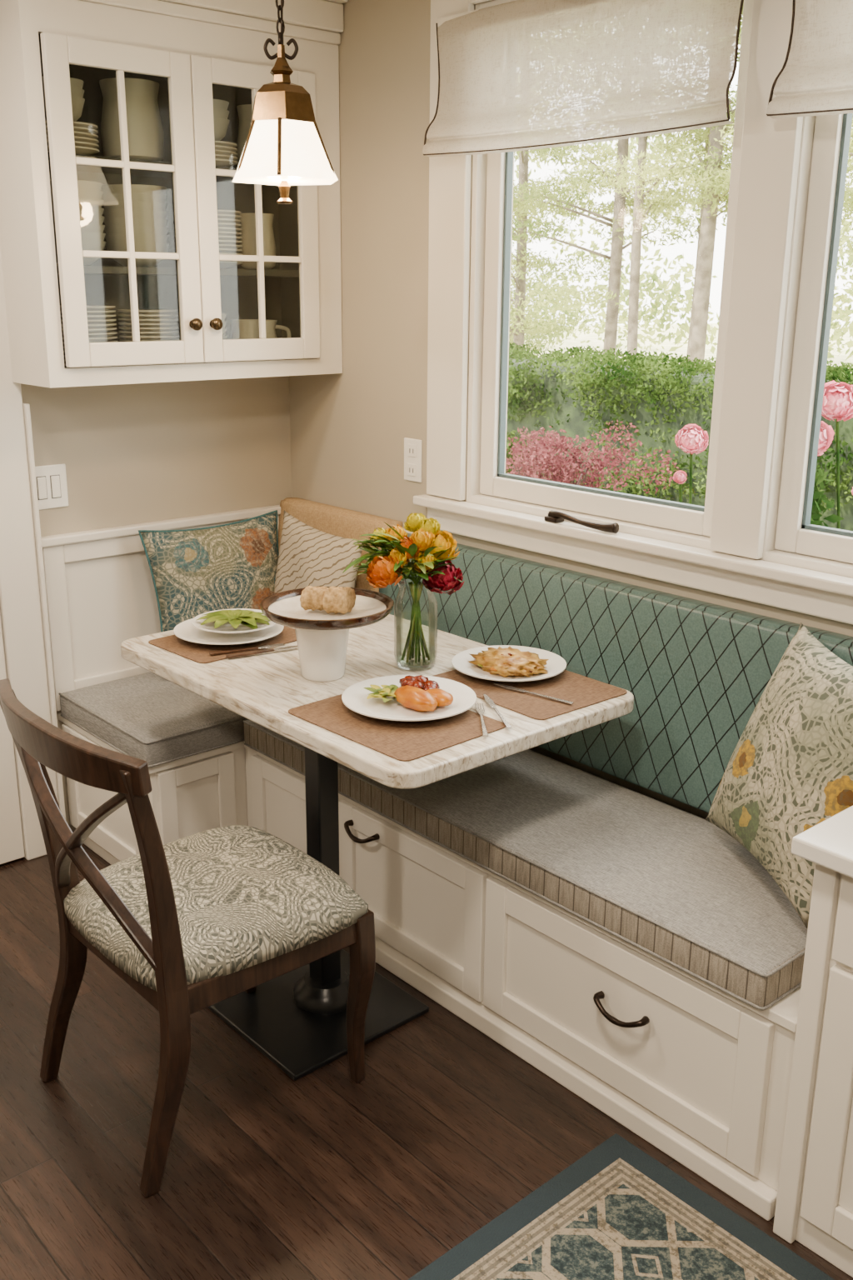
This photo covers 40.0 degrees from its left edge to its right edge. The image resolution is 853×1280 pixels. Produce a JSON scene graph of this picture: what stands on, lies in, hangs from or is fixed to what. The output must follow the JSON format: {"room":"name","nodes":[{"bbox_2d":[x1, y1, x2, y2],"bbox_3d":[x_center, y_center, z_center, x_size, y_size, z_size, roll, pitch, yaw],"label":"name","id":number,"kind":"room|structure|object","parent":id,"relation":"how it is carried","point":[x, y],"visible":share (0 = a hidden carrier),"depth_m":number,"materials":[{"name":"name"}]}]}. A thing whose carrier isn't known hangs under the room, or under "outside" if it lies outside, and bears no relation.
{"room":"breakfast nook","nodes":[
{"label":"breakfast nook","id":0,"kind":"room"},
{"bbox_2d":[54,231,105,240],"bbox_3d":[-0.903,-1.010,2.997,0.164,0.060,0.164,-14,22,-40],"label":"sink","id":1,"kind":"object","parent":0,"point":[86,236],"depth_m":2.95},
{"bbox_2d":[54,240,106,265],"bbox_3d":[-0.904,-0.991,3.002,0.164,0.060,0.164,-14,22,-40],"label":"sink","id":2,"kind":"object","parent":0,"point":[89,245],"depth_m":2.96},
{"bbox_2d":[105,234,169,243],"bbox_3d":[-0.769,-1.044,3.111,0.170,0.060,0.170,-14,22,-40],"label":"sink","id":3,"kind":"object","parent":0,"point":[111,238],"depth_m":3.04,"materials":[{"name":"beige ceramic"}]},
{"bbox_2d":[20,375,291,832],"bbox_3d":[-2.075,-0.315,2.432,4.550,2.370,0.150,-14,22,-40],"label":"wall","id":4,"kind":"structure","parent":0,"point":[135,453],"depth_m":3.45,"materials":[{"name":"paint"}]},
{"bbox_2d":[0,613,24,864],"bbox_3d":[-1.470,-0.276,2.869,0.799,2.045,0.043,-14,22,-40],"label":"door slab","id":5,"kind":"structure","parent":4,"relation":"in","point":[12,848],"depth_m":3.32,"materials":[{"name":"beige paint"}]},
{"bbox_2d":[0,246,58,859],"bbox_3d":[-1.125,-0.510,3.110,0.108,2.370,0.055,-14,22,-40],"label":"trim","id":6,"kind":"structure","parent":4,"relation":"attached to","point":[20,604],"depth_m":3.19,"materials":[{"name":"beige paint"}]},
{"bbox_2d":[22,402,65,819],"bbox_3d":[-1.080,-0.007,3.299,0.013,1.300,0.065,-14,22,-40],"label":"trim","id":7,"kind":"structure","parent":4,"relation":"attached to","point":[27,424],"depth_m":3.23,"materials":[{"name":"beige paint"}]},
{"bbox_2d":[35,464,68,509],"bbox_3d":[-1.046,-0.423,3.240,0.110,0.120,0.011,-14,22,-40],"label":"light switch","id":8,"kind":"object","parent":4,"relation":"attached to","point":[52,487],"visible":0.88,"depth_m":3.25,"materials":[{"name":"white plastic"}]},
{"bbox_2d":[42,514,279,710],"bbox_3d":[-0.753,-0.107,3.599,0.859,0.484,0.026,-14,22,-40],"label":"wainscot","id":9,"kind":"structure","parent":4,"relation":"attached to","point":[101,594],"depth_m":3.41,"materials":[{"name":"beige paint"}]},
{"bbox_2d":[0,0,348,387],"bbox_3d":[-0.682,-1.213,3.111,0.962,1.011,0.332,-14,22,-40],"label":"upper cabinet","id":10,"kind":"object","parent":4,"relation":"attached to","point":[132,252],"visible":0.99,"depth_m":3.02,"materials":[{"name":"beige paint"}]},
{"bbox_2d":[41,76,84,89],"bbox_3d":[-0.908,-1.348,2.889,0.124,0.060,0.124,-14,22,-40],"label":"bowl","id":11,"kind":"object","parent":10,"relation":"on","point":[75,83],"depth_m":2.85,"materials":[{"name":"beige ceramic"}]},
{"bbox_2d":[42,85,84,97],"bbox_3d":[-0.908,-1.328,2.894,0.124,0.060,0.124,-14,22,-40],"label":"bowl","id":12,"kind":"object","parent":10,"relation":"on","point":[77,91],"depth_m":2.86,"materials":[{"name":"beige ceramic"}]},
{"bbox_2d":[43,94,84,121],"bbox_3d":[-0.908,-1.309,2.900,0.124,0.060,0.124,-14,22,-40],"label":"bowl","id":13,"kind":"object","parent":10,"relation":"on","point":[77,102],"depth_m":2.88,"materials":[{"name":"beige ceramic"}]},
{"bbox_2d":[50,180,102,190],"bbox_3d":[-0.902,-1.125,2.962,0.164,0.060,0.164,-14,22,-40],"label":"bowl","id":14,"kind":"object","parent":10,"relation":"on","point":[82,185],"depth_m":2.91,"materials":[{"name":"beige ceramic"}]},
{"bbox_2d":[50,188,103,199],"bbox_3d":[-0.903,-1.106,2.968,0.164,0.060,0.164,-14,22,-40],"label":"bowl","id":15,"kind":"object","parent":10,"relation":"on","point":[83,193],"depth_m":2.92,"materials":[{"name":"beige ceramic"}]},
{"bbox_2d":[50,196,104,207],"bbox_3d":[-0.903,-1.087,2.974,0.164,0.060,0.164,-14,22,-40],"label":"bowl","id":16,"kind":"object","parent":10,"relation":"on","point":[84,202],"depth_m":2.92,"materials":[{"name":"white ceramic"}]},
{"bbox_2d":[51,205,104,215],"bbox_3d":[-0.903,-1.068,2.979,0.164,0.060,0.164,-14,22,-40],"label":"bowl","id":17,"kind":"object","parent":10,"relation":"on","point":[83,210],"depth_m":2.93,"materials":[{"name":"white ceramic"}]},
{"bbox_2d":[52,214,104,224],"bbox_3d":[-0.903,-1.049,2.985,0.164,0.060,0.164,-14,22,-40],"label":"bowl","id":18,"kind":"object","parent":10,"relation":"on","point":[84,218],"depth_m":2.93,"materials":[{"name":"white ceramic"}]},
{"bbox_2d":[53,222,105,232],"bbox_3d":[-0.903,-1.030,2.991,0.164,0.060,0.164,-14,22,-40],"label":"bowl","id":19,"kind":"object","parent":10,"relation":"on","point":[85,227],"depth_m":2.94,"materials":[{"name":"white ceramic"}]},
{"bbox_2d":[99,77,163,161],"bbox_3d":[-0.762,-1.337,3.027,0.159,0.190,0.159,-14,22,-40],"label":"jar","id":20,"kind":"object","parent":10,"relation":"on","point":[145,130],"depth_m":2.97,"materials":[{"name":"beige ceramic"}]},
{"bbox_2d":[100,184,166,194],"bbox_3d":[-0.768,-1.159,3.077,0.170,0.060,0.170,-14,22,-40],"label":"bowl","id":21,"kind":"object","parent":10,"relation":"on","point":[109,189],"depth_m":3.01,"materials":[{"name":"beige ceramic"}]},
{"bbox_2d":[101,192,167,203],"bbox_3d":[-0.768,-1.139,3.083,0.170,0.060,0.170,-14,22,-40],"label":"bowl","id":22,"kind":"object","parent":10,"relation":"on","point":[108,197],"depth_m":3.01,"materials":[{"name":"beige ceramic"}]},
{"bbox_2d":[102,200,167,210],"bbox_3d":[-0.768,-1.120,3.088,0.170,0.060,0.170,-14,22,-40],"label":"bowl","id":23,"kind":"object","parent":10,"relation":"on","point":[107,205],"depth_m":3.02,"materials":[{"name":"beige ceramic"}]},
{"bbox_2d":[103,209,168,219],"bbox_3d":[-0.768,-1.101,3.094,0.170,0.060,0.170,-14,22,-40],"label":"bowl","id":24,"kind":"object","parent":10,"relation":"on","point":[108,213],"depth_m":3.02,"materials":[{"name":"beige ceramic"}]},
{"bbox_2d":[103,217,168,227],"bbox_3d":[-0.768,-1.082,3.100,0.170,0.060,0.170,-14,22,-40],"label":"bowl","id":25,"kind":"object","parent":10,"relation":"on","point":[109,222],"depth_m":3.03,"materials":[{"name":"beige ceramic"}]},
{"bbox_2d":[104,225,169,234],"bbox_3d":[-0.768,-1.063,3.106,0.170,0.060,0.170,-14,22,-40],"label":"bowl","id":26,"kind":"object","parent":10,"relation":"on","point":[110,230],"depth_m":3.04,"materials":[{"name":"beige ceramic"}]},
{"bbox_2d":[212,99,229,109],"bbox_3d":[-0.601,-1.416,3.152,0.140,0.060,0.140,-14,22,-40],"label":"bowl","id":27,"kind":"object","parent":10,"relation":"on","point":[218,104],"depth_m":3.11,"materials":[{"name":"beige ceramic"}]},
{"bbox_2d":[213,107,229,119],"bbox_3d":[-0.601,-1.395,3.159,0.140,0.060,0.140,-14,22,-40],"label":"bowl","id":28,"kind":"object","parent":10,"relation":"on","point":[218,112],"depth_m":3.12,"materials":[{"name":"beige ceramic"}]},
{"bbox_2d":[213,116,229,140],"bbox_3d":[-0.602,-1.373,3.165,0.140,0.060,0.140,-14,22,-40],"label":"bowl","id":29,"kind":"object","parent":10,"relation":"on","point":[221,123],"depth_m":3.13,"materials":[{"name":"beige ceramic"}]},
{"bbox_2d":[236,104,252,164],"bbox_3d":[-0.474,-1.398,3.275,0.112,0.170,0.112,-14,22,-40],"label":"jar","id":30,"kind":"object","parent":10,"relation":"on","point":[244,111],"depth_m":3.23,"materials":[{"name":"beige ceramic"}]},
{"bbox_2d":[238,213,275,269],"bbox_3d":[-0.484,-1.138,3.346,0.106,0.150,0.106,-14,22,-40],"label":"jar","id":31,"kind":"object","parent":10,"relation":"on","point":[248,220],"depth_m":3.31,"materials":[{"name":"beige ceramic"}]},
{"bbox_2d":[230,319,290,361],"bbox_3d":[-0.485,-0.875,3.427,0.186,0.120,0.142,-14,22,-40],"label":"mug","id":32,"kind":"object","parent":10,"relation":"on","point":[242,328],"depth_m":3.36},
{"bbox_2d":[40,505,412,547],"bbox_3d":[-0.539,-0.278,3.287,0.875,0.025,0.680,-14,22,-40],"label":"trim","id":33,"kind":"structure","parent":4,"relation":"attached to","point":[127,530],"depth_m":3.45,"materials":[{"name":"beige paint"}]},
{"bbox_2d":[0,843,852,1279],"bbox_3d":[-0.433,1.450,0.898,4.400,0.100,5.400,-14,22,-40],"label":"floor","id":34,"kind":"structure","parent":0,"point":[323,1174],"depth_m":2.29,"materials":[{"name":"brown wood"}]},
{"bbox_2d":[0,678,375,1197],"bbox_3d":[-0.458,0.511,2.276,0.587,0.911,0.569,-14,22,-40],"label":"dining chair","id":35,"kind":"object","parent":34,"relation":"on","point":[195,922],"visible":1,"depth_m":2.15,"materials":[{"name":"brown wood"}]},
{"bbox_2d":[120,614,634,1080],"bbox_3d":[-0.188,0.429,2.828,0.785,0.750,1.115,-14,22,-40],"label":"pedestal table","id":36,"kind":"object","parent":34,"relation":"on","point":[297,1018],"visible":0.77,"depth_m":2.61,"materials":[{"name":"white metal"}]},
{"bbox_2d":[148,625,296,663],"bbox_3d":[-0.492,-0.003,2.947,0.340,0.002,0.250,-15,23,-42],"label":"placemat","id":37,"kind":"object","parent":36,"relation":"on","point":[198,652],"visible":0.5,"depth_m":2.88,"materials":[{"name":"brown fabric"}]},
{"bbox_2d":[173,618,284,644],"bbox_3d":[-0.498,-0.021,2.957,0.274,0.021,0.274,-14,22,-40],"label":"plate","id":38,"kind":"object","parent":37,"relation":"on","point":[185,630],"visible":0.6,"depth_m":2.93,"materials":[{"name":"white ceramic"}]},
{"bbox_2d":[191,608,275,634],"bbox_3d":[-0.481,-0.049,2.944,0.216,0.038,0.216,-14,22,-40],"label":"plate","id":39,"kind":"object","parent":38,"relation":"on","point":[233,621],"visible":0.92,"depth_m":2.92,"materials":[{"name":"white ceramic"}]},
{"bbox_2d":[209,643,285,655],"bbox_3d":[-0.434,0.023,2.846,0.185,0.005,0.064,-14,22,-40],"label":"fork","id":40,"kind":"object","parent":37,"relation":"on","point":[219,652],"depth_m":2.84,"materials":[{"name":"silver metal"}]},
{"bbox_2d":[225,645,297,658],"bbox_3d":[-0.388,0.026,2.836,0.202,0.005,0.052,-14,22,-40],"label":"knife","id":41,"kind":"object","parent":37,"relation":"on","point":[237,655],"depth_m":2.82,"materials":[{"name":"silver metal"}]},
{"bbox_2d":[294,627,349,681],"bbox_3d":[-0.236,0.017,2.660,0.132,0.132,0.132,-14,22,-40],"label":"stand base","id":42,"kind":"object","parent":36,"relation":"on","point":[322,653],"depth_m":2.62,"materials":[{"name":"white ceramic"}]},
{"bbox_2d":[260,586,394,681],"bbox_3d":[-0.223,-0.001,2.652,0.299,0.172,0.299,-14,22,-40],"label":"cake stand","id":43,"kind":"object","parent":36,"relation":"on","point":[322,636],"visible":0.92,"depth_m":2.62,"materials":[{"name":"white ceramic"}]},
{"bbox_2d":[300,585,356,614],"bbox_3d":[-0.221,-0.091,2.623,0.114,0.062,0.071,4,17,10],"label":"loaf","id":44,"kind":"object","parent":43,"relation":"on","point":[332,599],"visible":1,"depth_m":2.61,"materials":[{"name":"beige food"}]},
{"bbox_2d":[288,694,505,761],"bbox_3d":[-0.064,0.161,2.413,0.300,0.002,0.382,-14,22,-40],"label":"placemat","id":45,"kind":"object","parent":36,"relation":"on","point":[404,741],"visible":0.73,"depth_m":2.35,"materials":[{"name":"brown fabric"}]},
{"bbox_2d":[341,675,476,720],"bbox_3d":[-0.036,0.114,2.469,0.284,0.050,0.284,-14,22,-40],"label":"dinner plate","id":46,"kind":"object","parent":45,"relation":"on","point":[395,697],"visible":1,"depth_m":2.45,"materials":[{"name":"white ceramic"}]},
{"bbox_2d":[475,703,488,736],"bbox_3d":[0.114,0.161,2.399,0.131,0.003,0.153,-14,22,-40],"label":"fork","id":47,"kind":"object","parent":45,"relation":"on","point":[480,712],"depth_m":2.40,"materials":[{"name":"silver metal"}]},
{"bbox_2d":[342,512,464,670],"bbox_3d":[-0.044,-0.111,2.708,0.264,0.353,0.243,3,17,8],"label":"flower vase","id":48,"kind":"object","parent":36,"relation":"on","point":[428,548],"visible":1,"depth_m":2.67,"materials":[{"name":"clear glass"}]},
{"bbox_2d":[483,694,511,728],"bbox_3d":[0.145,0.148,2.446,0.109,0.003,0.181,-14,22,-40],"label":"knife","id":49,"kind":"object","parent":36,"relation":"on","point":[488,700],"depth_m":2.45,"materials":[{"name":"silver metal"}]},
{"bbox_2d":[432,669,627,719],"bbox_3d":[0.226,0.100,2.624,0.291,0.002,0.365,-14,22,-40],"label":"placemat","id":50,"kind":"object","parent":36,"relation":"on","point":[583,691],"visible":0.56,"depth_m":2.57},
{"bbox_2d":[451,645,566,681],"bbox_3d":[0.191,0.051,2.702,0.264,0.054,0.264,-14,22,-40],"label":"dinner plate","id":51,"kind":"object","parent":50,"relation":"on","point":[499,662],"visible":1,"depth_m":2.67,"materials":[{"name":"white ceramic"}]},
{"bbox_2d":[493,683,574,704],"bbox_3d":[0.232,0.116,2.554,0.043,0.003,0.203,-14,22,-40],"label":"knife","id":52,"kind":"object","parent":50,"relation":"on","point":[511,687],"depth_m":2.55,"materials":[{"name":"silver metal"}]},
{"bbox_2d":[57,712,801,1220],"bbox_3d":[-0.018,0.577,2.940,0.852,0.405,2.245,-14,22,-40],"label":"bench","id":53,"kind":"object","parent":34,"relation":"on","point":[700,1073],"visible":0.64,"depth_m":2.46,"materials":[{"name":"beige paint"}]},
{"bbox_2d":[58,671,249,767],"bbox_3d":[-0.621,0.171,3.421,0.723,0.084,0.518,-14,22,-40],"label":"seat cushion","id":54,"kind":"object","parent":53,"relation":"on","point":[152,718],"visible":0.42,"depth_m":3.19,"materials":[{"name":"grey fabric"}]},
{"bbox_2d":[138,510,279,632],"bbox_3d":[-0.617,-0.145,3.522,0.468,0.440,0.158,-11,20,-33],"label":"throw pillow","id":55,"kind":"object","parent":54,"relation":"on","point":[195,572],"visible":0.6,"depth_m":3.44,"materials":[{"name":"multicoloured fabric"}]},
{"bbox_2d":[275,510,364,593],"bbox_3d":[-0.340,-0.149,3.498,0.409,0.432,0.110,16,23,42],"label":"throw pillow","id":56,"kind":"object","parent":54,"relation":"on","point":[308,556],"visible":0.49,"depth_m":3.43,"materials":[{"name":"beige fabric"}]},
{"bbox_2d":[278,497,402,591],"bbox_3d":[-0.284,-0.173,3.623,0.104,0.465,0.525,-14,22,-40],"label":"corner backrest","id":57,"kind":"object","parent":53,"relation":"attached to","point":[336,521],"visible":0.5,"depth_m":3.53,"materials":[{"name":"beige fabric"}]},
{"bbox_2d":[243,720,808,1009],"bbox_3d":[0.207,0.384,2.734,0.448,0.084,1.633,-14,22,-40],"label":"seat cushion","id":58,"kind":"object","parent":53,"relation":"on","point":[667,882],"visible":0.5,"depth_m":2.42,"materials":[{"name":"grey fabric"}]},
{"bbox_2d":[705,622,852,929],"bbox_3d":[0.715,0.236,2.218,0.209,0.432,0.448,-3,17,-11],"label":"throw pillow","id":59,"kind":"object","parent":58,"relation":"on","point":[790,770],"visible":0.86,"depth_m":2.15,"materials":[{"name":"beige fabric"}]},
{"bbox_2d":[408,1133,834,1279],"bbox_3d":[0.514,1.325,1.151,1.400,0.008,2.000,-14,22,-40],"label":"area rug","id":60,"kind":"object","parent":34,"relation":"on","point":[617,1212],"visible":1,"depth_m":2.06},
{"bbox_2d":[773,805,852,1277],"bbox_3d":[1.060,0.708,1.886,0.628,0.777,0.760,-14,22,-40],"label":"base cabinet","id":61,"kind":"object","parent":34,"relation":"on","point":[814,1206],"visible":1,"depth_m":1.93,"materials":[{"name":"beige paint"}]},
{"bbox_2d":[791,805,852,877],"bbox_3d":[1.063,0.350,1.779,0.628,0.030,0.760,-14,22,-40],"label":"countertop","id":62,"kind":"structure","parent":61,"relation":"on","point":[829,843],"depth_m":1.83,"materials":[{"name":"white stone"}]},
{"bbox_2d":[289,0,852,819],"bbox_3d":[1.346,-0.131,1.921,0.150,2.370,5.200,-14,22,-40],"label":"wall","id":63,"kind":"structure","parent":0,"point":[348,429],"depth_m":3.25,"materials":[{"name":"beige paint"}]},
{"bbox_2d":[404,437,422,482],"bbox_3d":[-0.040,-0.509,3.313,0.010,0.120,0.075,-14,22,-40],"label":"wall outlet","id":64,"kind":"object","parent":63,"relation":"attached to","point":[412,447],"depth_m":3.31,"materials":[{"name":"white plastic"}]},
{"bbox_2d":[466,0,753,549],"bbox_3d":[0.416,-0.875,2.745,0.176,1.215,0.820,-14,22,-40],"label":"window","id":65,"kind":"structure","parent":63,"relation":"in","point":[555,517],"depth_m":2.96,"materials":[{"name":"beige paint"}]},
{"bbox_2d":[422,0,744,157],"bbox_3d":[0.314,-1.268,2.592,0.072,0.326,0.906,-14,22,-40],"label":"roman shade","id":66,"kind":"object","parent":65,"relation":"attached to","point":[517,75],"visible":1,"depth_m":2.57,"materials":[{"name":"fabric"}]},
{"bbox_2d":[497,151,704,511],"bbox_3d":[0.426,-0.878,2.753,0.020,1.069,0.676,-14,22,-40],"label":"sash","id":67,"kind":"object","parent":65,"relation":"attached to","point":[509,155],"visible":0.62,"depth_m":3.00,"materials":[{"name":"white wood"}]},
{"bbox_2d":[426,0,803,559],"bbox_3d":[0.679,-0.820,2.369,0.022,1.320,2.010,-14,22,-40],"label":"trim","id":68,"kind":"structure","parent":63,"relation":"attached to","point":[770,152],"depth_m":2.47,"materials":[{"name":"beige paint"}]},
{"bbox_2d":[378,532,852,813],"bbox_3d":[0.439,0.085,2.828,0.129,0.440,1.675,-14,22,-40],"label":"backrest","id":69,"kind":"object","parent":63,"relation":"attached to","point":[696,672],"visible":0.57,"depth_m":2.71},
{"bbox_2d":[413,494,852,624],"bbox_3d":[0.660,-0.138,2.563,0.055,0.092,2.050,-14,22,-40],"label":"trim","id":70,"kind":"structure","parent":63,"relation":"attached to","point":[821,594],"depth_m":2.69,"materials":[{"name":"beige paint"}]},
{"bbox_2d":[759,114,852,578],"bbox_3d":[1.038,-0.678,2.107,0.130,1.215,0.815,-14,22,-40],"label":"window","id":71,"kind":"structure","parent":63,"relation":"in","point":[790,536],"depth_m":2.40,"materials":[{"name":"beige paint"}]},
{"bbox_2d":[801,113,852,537],"bbox_3d":[1.031,-0.677,2.101,0.020,1.069,0.671,-14,22,-40],"label":"window frame","id":72,"kind":"structure","parent":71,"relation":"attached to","point":[847,117],"depth_m":2.37,"materials":[{"name":"white wood"}]},
{"bbox_2d":[766,0,852,118],"bbox_3d":[0.963,-1.052,1.893,0.072,0.326,0.881,-14,22,-40],"label":"roman shade","id":73,"kind":"object","parent":63,"relation":"attached to","point":[815,77],"visible":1,"depth_m":2.16,"materials":[{"name":"fabric"}]},
{"bbox_3d":[-0.357,-0.940,0.233,4.550,0.120,5.400,-14,22,-40],"label":"ceiling","id":74,"kind":"structure","parent":0,"visible":0},
{"bbox_2d":[232,0,338,204],"bbox_3d":[-0.316,-1.262,2.548,0.260,0.591,0.225,-14,22,-40],"label":"pendant lamp","id":75,"kind":"object","parent":74,"relation":"hanging from","point":[284,147],"visible":1,"depth_m":2.53,"materials":[{"name":"white glass"}]},
{"label":"outside","id":76,"kind":"structure","parent":0,"visible":0},
{"bbox_2d":[509,323,852,373],"bbox_3d":[20.181,-6.278,28.124,56.000,0.100,70.000,-14,22,-40],"label":"lawn","id":77,"kind":"structure","parent":76,"point":[592,337],"depth_m":42.43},
{"bbox_2d":[509,145,605,343],"bbox_3d":[1.190,-7.646,17.603,3.594,8.254,3.451,2,17,4],"label":"pine tree","id":78,"kind":"object","parent":77,"relation":"on","point":[566,329],"visible":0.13,"depth_m":18.01,"materials":[{"name":"green plant"}]},
{"bbox_2d":[509,175,630,355],"bbox_3d":[1.145,-6.717,16.243,3.460,7.254,3.395,-2,17,-10],"label":"pine tree","id":79,"kind":"object","parent":77,"relation":"on","point":[539,330],"visible":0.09,"depth_m":16.03,"materials":[{"name":"green plant"}]},
{"bbox_2d":[510,145,691,348],"bbox_3d":[1.090,-6.263,14.729,3.612,7.251,3.862,-14,22,-40],"label":"pine tree","id":80,"kind":"object","parent":77,"relation":"on","point":[519,312],"visible":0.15,"depth_m":14.71,"materials":[{"name":"green plant"}]},
{"bbox_2d":[512,138,731,355],"bbox_3d":[2.440,-6.098,14.224,3.651,7.253,3.686,-14,22,-40],"label":"pine tree","id":81,"kind":"object","parent":77,"relation":"on","point":[617,222],"visible":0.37,"depth_m":14.36,"materials":[{"name":"green plant"}]},
{"bbox_2d":[549,84,735,357],"bbox_3d":[2.462,-5.983,13.839,3.628,7.253,4.048,10,19,29],"label":"pine tree","id":82,"kind":"object","parent":77,"relation":"on","point":[632,332],"visible":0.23,"depth_m":13.53,"materials":[{"name":"green plant"}]},
{"bbox_2d":[509,124,852,360],"bbox_3d":[10.545,-12.450,31.420,14.193,10.342,56.980,-14,22,-40],"label":"woodland","id":83,"kind":"object","parent":77,"relation":"on","point":[676,289],"visible":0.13,"depth_m":32.13,"materials":[{"name":"green plant"}]},
{"bbox_2d":[625,8,852,367],"bbox_3d":[3.635,-6.312,13.231,3.919,8.254,3.783,-14,22,-40],"label":"pine tree","id":84,"kind":"object","parent":77,"relation":"on","point":[708,223],"visible":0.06,"depth_m":13.63,"materials":[{"name":"green plant"}]},
{"bbox_2d":[655,4,852,219],"bbox_3d":[4.233,-6.252,13.044,3.488,8.250,3.529,-14,22,-40],"label":"pine tree","id":85,"kind":"object","parent":77,"relation":"on","point":[725,186],"visible":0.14,"depth_m":12.78,"materials":[{"name":"green plant"}]},
{"bbox_2d":[675,3,852,358],"bbox_3d":[3.268,-6.433,13.620,3.599,8.254,3.928,-8,18,-25],"label":"pine tree","id":86,"kind":"object","parent":77,"relation":"on","point":[699,197],"visible":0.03,"depth_m":13.45,"materials":[{"name":"green plant"}]},
{"bbox_2d":[714,84,852,255],"bbox_3d":[4.585,-5.281,11.559,3.718,7.251,3.478,-5,18,-19],"label":"pine tree","id":87,"kind":"object","parent":77,"relation":"on","point":[849,191],"visible":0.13,"depth_m":11.73,"materials":[{"name":"green plant"}]},
{"bbox_2d":[842,134,852,216],"bbox_3d":[5.837,-5.180,11.261,3.747,7.253,3.737,1,17,1],"label":"pine tree","id":88,"kind":"object","parent":77,"relation":"on","point":[849,175],"visible":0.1,"depth_m":12.35,"materials":[{"name":"green plant"}]},
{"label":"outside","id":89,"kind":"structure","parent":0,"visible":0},
{"bbox_3d":[1.109,0.348,5.484,3.840,0.100,24.000,-14,22,-40],"label":"ground","id":90,"kind":"structure","parent":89,"visible":0},
{"bbox_2d":[505,420,679,493],"bbox_3d":[0.662,-0.424,5.665,0.604,1.270,1.087,-14,22,-40],"label":"shrub","id":91,"kind":"object","parent":90,"relation":"on","point":[539,463],"visible":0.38,"depth_m":5.48,"materials":[{"name":"pink plant"}]},
{"bbox_2d":[505,341,852,530],"bbox_3d":[1.161,-1.020,7.210,1.251,1.529,15.002,-14,22,-40],"label":"hedge","id":92,"kind":"object","parent":90,"relation":"on","point":[578,395],"visible":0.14,"depth_m":6.54,"materials":[{"name":"green plant"}]},
{"bbox_2d":[673,424,709,504],"bbox_3d":[0.776,0.063,3.682,0.608,1.477,0.447,11,20,31],"label":"flower","id":93,"kind":"object","parent":90,"relation":"on","point":[692,438],"visible":0.13,"depth_m":3.43,"materials":[{"name":"pink plant"}]},
{"bbox_2d":[810,380,852,529],"bbox_3d":[1.159,0.114,3.261,0.479,1.628,0.621,-14,22,-40],"label":"flower","id":94,"kind":"object","parent":90,"relation":"on","point":[837,403],"visible":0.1,"depth_m":3.08,"materials":[{"name":"pink plant"}]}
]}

